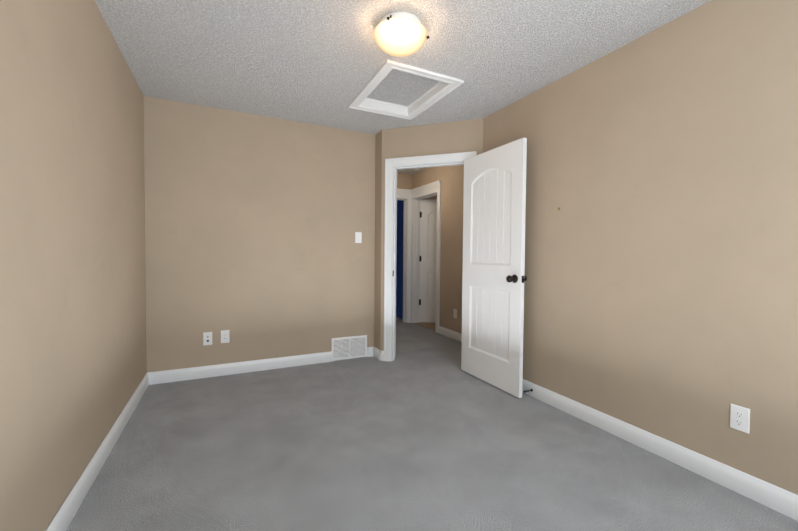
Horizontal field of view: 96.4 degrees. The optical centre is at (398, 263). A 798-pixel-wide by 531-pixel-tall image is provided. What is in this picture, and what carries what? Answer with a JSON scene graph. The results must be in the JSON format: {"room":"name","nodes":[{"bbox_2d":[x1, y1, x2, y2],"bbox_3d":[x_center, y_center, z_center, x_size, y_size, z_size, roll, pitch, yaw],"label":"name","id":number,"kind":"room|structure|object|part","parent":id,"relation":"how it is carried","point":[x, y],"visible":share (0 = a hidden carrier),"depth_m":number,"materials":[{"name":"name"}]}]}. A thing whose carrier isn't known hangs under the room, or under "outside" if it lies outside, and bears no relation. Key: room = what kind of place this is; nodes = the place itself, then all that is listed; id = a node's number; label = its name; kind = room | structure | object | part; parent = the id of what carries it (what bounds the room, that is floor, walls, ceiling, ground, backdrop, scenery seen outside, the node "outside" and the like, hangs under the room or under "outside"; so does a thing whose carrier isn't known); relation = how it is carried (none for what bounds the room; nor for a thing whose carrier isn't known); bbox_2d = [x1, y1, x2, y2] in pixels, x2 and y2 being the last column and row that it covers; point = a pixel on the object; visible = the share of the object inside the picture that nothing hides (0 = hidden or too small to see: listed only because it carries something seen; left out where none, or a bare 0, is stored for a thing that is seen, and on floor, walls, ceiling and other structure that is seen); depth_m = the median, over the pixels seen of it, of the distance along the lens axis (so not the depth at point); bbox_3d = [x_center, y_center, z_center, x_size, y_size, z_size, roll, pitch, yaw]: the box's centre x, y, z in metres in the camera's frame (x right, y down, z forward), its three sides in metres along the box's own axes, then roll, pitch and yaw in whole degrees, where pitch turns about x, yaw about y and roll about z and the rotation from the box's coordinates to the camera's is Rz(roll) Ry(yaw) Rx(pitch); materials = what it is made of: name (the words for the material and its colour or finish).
{"room":"empty bedroom","nodes":[
{"label":"empty bedroom","id":0,"kind":"room"},
{"bbox_2d":[0,0,146,530],"bbox_3d":[-1.110,-0.113,0.768,0.120,2.440,5.198,0,2,-26],"label":"wall","id":1,"kind":"structure","parent":0,"point":[73,364],"depth_m":1.48,"materials":[{"name":"beige paint"}]},
{"bbox_2d":[45,372,152,530],"bbox_3d":[-1.059,1.054,0.829,0.016,0.105,4.958,0,2,-26],"label":"baseboard","id":2,"kind":"structure","parent":1,"relation":"attached to","point":[62,519],"depth_m":1.77,"materials":[{"name":"white wood"}]},
{"bbox_2d":[144,96,381,372],"bbox_3d":[-1.203,-0.187,3.450,2.314,2.440,0.296,0,2,-26],"label":"wall","id":3,"kind":"structure","parent":0,"point":[254,223],"depth_m":3.40,"materials":[{"name":"beige paint"}]},
{"bbox_2d":[203,332,211,345],"bbox_3d":[-1.736,0.682,3.240,0.072,0.118,0.014,0,2,-26],"label":"outlet plate","id":4,"kind":"object","parent":3,"relation":"attached to","point":[207,338],"visible":1,"depth_m":3.24,"materials":[{"name":"white plastic"}]},
{"bbox_2d":[221,330,229,342],"bbox_3d":[-1.610,0.675,3.305,0.072,0.118,0.008,0,2,-26],"label":"electrical outlet","id":5,"kind":"object","parent":3,"relation":"attached to","point":[224,336],"visible":1,"depth_m":3.30,"materials":[{"name":"white plastic"}]},
{"bbox_2d":[149,351,331,384],"bbox_3d":[-1.417,0.980,3.405,1.580,0.105,0.016,0,2,-26],"label":"baseboard","id":6,"kind":"structure","parent":3,"relation":"attached to","point":[158,377],"depth_m":3.34,"materials":[{"name":"white wood"}]},
{"bbox_2d":[332,335,366,360],"bbox_3d":[-0.529,0.906,3.838,0.396,0.240,0.015,0,2,-26],"label":"air vent","id":7,"kind":"object","parent":3,"relation":"in","point":[351,347],"visible":1,"depth_m":3.83,"materials":[{"name":"white metal"}]},
{"bbox_2d":[355,232,361,242],"bbox_3d":[-0.436,-0.282,3.849,0.072,0.118,0.010,0,2,-26],"label":"light switch","id":8,"kind":"object","parent":3,"relation":"attached to","point":[358,237],"visible":1,"depth_m":3.85,"materials":[{"name":"white plastic"}]},
{"bbox_2d":[95,0,710,174],"bbox_3d":[0.498,-1.465,3.492,5.977,0.140,9.310,0,2,-26],"label":"ceiling","id":9,"kind":"structure","parent":0,"point":[319,62],"depth_m":2.26,"materials":[{"name":"white paint"}]},
{"bbox_2d":[374,11,429,56],"bbox_3d":[0.008,-1.287,2.046,0.311,0.144,0.318,0,2,-26],"label":"flush-mount light fixture","id":10,"kind":"object","parent":9,"relation":"attached to","point":[400,34],"visible":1,"depth_m":1.95,"materials":[{"name":"white glass"}]},
{"bbox_2d":[348,60,463,119],"bbox_3d":[0.020,-1.453,2.907,0.630,0.179,0.840,0,2,-26],"label":"frame","id":11,"kind":"object","parent":9,"relation":"attached to","point":[398,90],"visible":0.81,"depth_m":2.93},
{"bbox_2d":[397,173,411,189],"bbox_3d":[-0.480,-0.241,5.630,1.703,2.440,0.120,0,2,-26],"label":"wall","id":12,"kind":"structure","parent":0,"point":[404,181],"depth_m":5.81,"materials":[{"name":"beige paint"}]},
{"bbox_2d":[397,198,406,322],"bbox_3d":[-0.225,-0.047,5.762,0.746,2.049,0.122,0,2,-26],"label":"trim","id":13,"kind":"structure","parent":12,"relation":"attached to","point":[404,253],"depth_m":5.90,"materials":[{"name":"white wood"}]},
{"bbox_2d":[415,322,435,330],"bbox_3d":[1.201,0.976,6.170,1.980,0.006,1.460,0,2,-26],"label":"floor","id":14,"kind":"structure","parent":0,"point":[429,325],"depth_m":5.73,"materials":[{"name":"brown wood"}]},
{"bbox_2d":[396,165,463,333],"bbox_3d":[0.438,-0.231,5.555,0.120,2.440,4.004,0,2,-26],"label":"wall","id":15,"kind":"structure","parent":0,"point":[451,238],"depth_m":4.93,"materials":[{"name":"beige paint"}]},
{"bbox_2d":[397,180,441,332],"bbox_3d":[-0.002,-0.099,5.307,0.932,2.185,0.932,0,2,-26],"label":"door frame","id":16,"kind":"structure","parent":15,"relation":"attached to","point":[427,189],"depth_m":5.78,"materials":[{"name":"white wood"}]},
{"bbox_2d":[419,199,436,322],"bbox_3d":[0.698,-0.038,5.847,0.729,2.018,0.190,1,2,7],"label":"bathroom door","id":17,"kind":"structure","parent":15,"relation":"in","point":[428,231],"depth_m":5.86,"materials":[{"name":"white wood"}]},
{"bbox_3d":[0.351,-0.083,5.867,0.034,1.544,0.013,1,2,7],"label":"bathroom door hinges","id":18,"kind":"part","parent":17,"relation":"part of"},
{"bbox_2d":[439,326,461,341],"bbox_3d":[0.912,0.971,4.446,0.016,0.105,1.528,0,2,-26],"label":"baseboard","id":19,"kind":"structure","parent":15,"relation":"attached to","point":[452,334],"depth_m":4.86,"materials":[{"name":"white wood"}]},
{"bbox_2d":[380,118,482,350],"bbox_3d":[0.370,-0.180,3.655,1.141,2.440,0.120,1,2,19],"label":"wall","id":20,"kind":"structure","parent":0,"point":[444,138],"depth_m":3.61,"materials":[{"name":"beige paint"}]},
{"bbox_2d":[384,151,476,361],"bbox_3d":[0.319,-0.058,3.690,0.988,2.197,0.190,1,2,19],"label":"door frame","id":21,"kind":"structure","parent":20,"relation":"attached to","point":[390,163],"depth_m":3.74,"materials":[{"name":"white wood"}]},
{"bbox_2d":[461,137,526,397],"bbox_3d":[0.802,0.032,3.121,0.190,2.030,0.773,0,2,-26],"label":"door","id":22,"kind":"structure","parent":20,"relation":"in","point":[494,278],"depth_m":3.05,"materials":[{"name":"white wood"}]},
{"bbox_3d":[0.947,0.121,2.826,0.190,0.066,0.110,0,2,-26],"label":"knob","id":23,"kind":"part","parent":22,"relation":"part of","materials":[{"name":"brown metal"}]},
{"bbox_2d":[66,317,797,530],"bbox_3d":[0.477,1.074,3.562,5.977,0.060,9.310,0,2,-26],"label":"floor carpet","id":24,"kind":"object","parent":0,"point":[422,431],"visible":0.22,"depth_m":1.93,"materials":[{"name":"grey carpet"}]},
{"bbox_2d":[483,0,797,494],"bbox_3d":[1.731,-0.114,1.674,0.120,2.440,4.326,0,2,-26],"label":"wall","id":25,"kind":"structure","parent":0,"point":[661,275],"depth_m":1.96,"materials":[{"name":"beige paint"}]},
{"bbox_2d":[522,379,797,520],"bbox_3d":[1.649,1.053,1.672,0.040,0.105,4.089,0,2,-26],"label":"baseboard","id":26,"kind":"structure","parent":25,"relation":"attached to","point":[775,498],"depth_m":1.93,"materials":[{"name":"white wood"}]},
{"bbox_2d":[730,404,749,433],"bbox_3d":[1.642,0.746,1.720,0.008,0.118,0.072,0,2,-26],"label":"electrical outlet","id":27,"kind":"object","parent":25,"relation":"attached to","point":[739,418],"visible":1,"depth_m":1.72,"materials":[{"name":"white plastic"}]}
]}

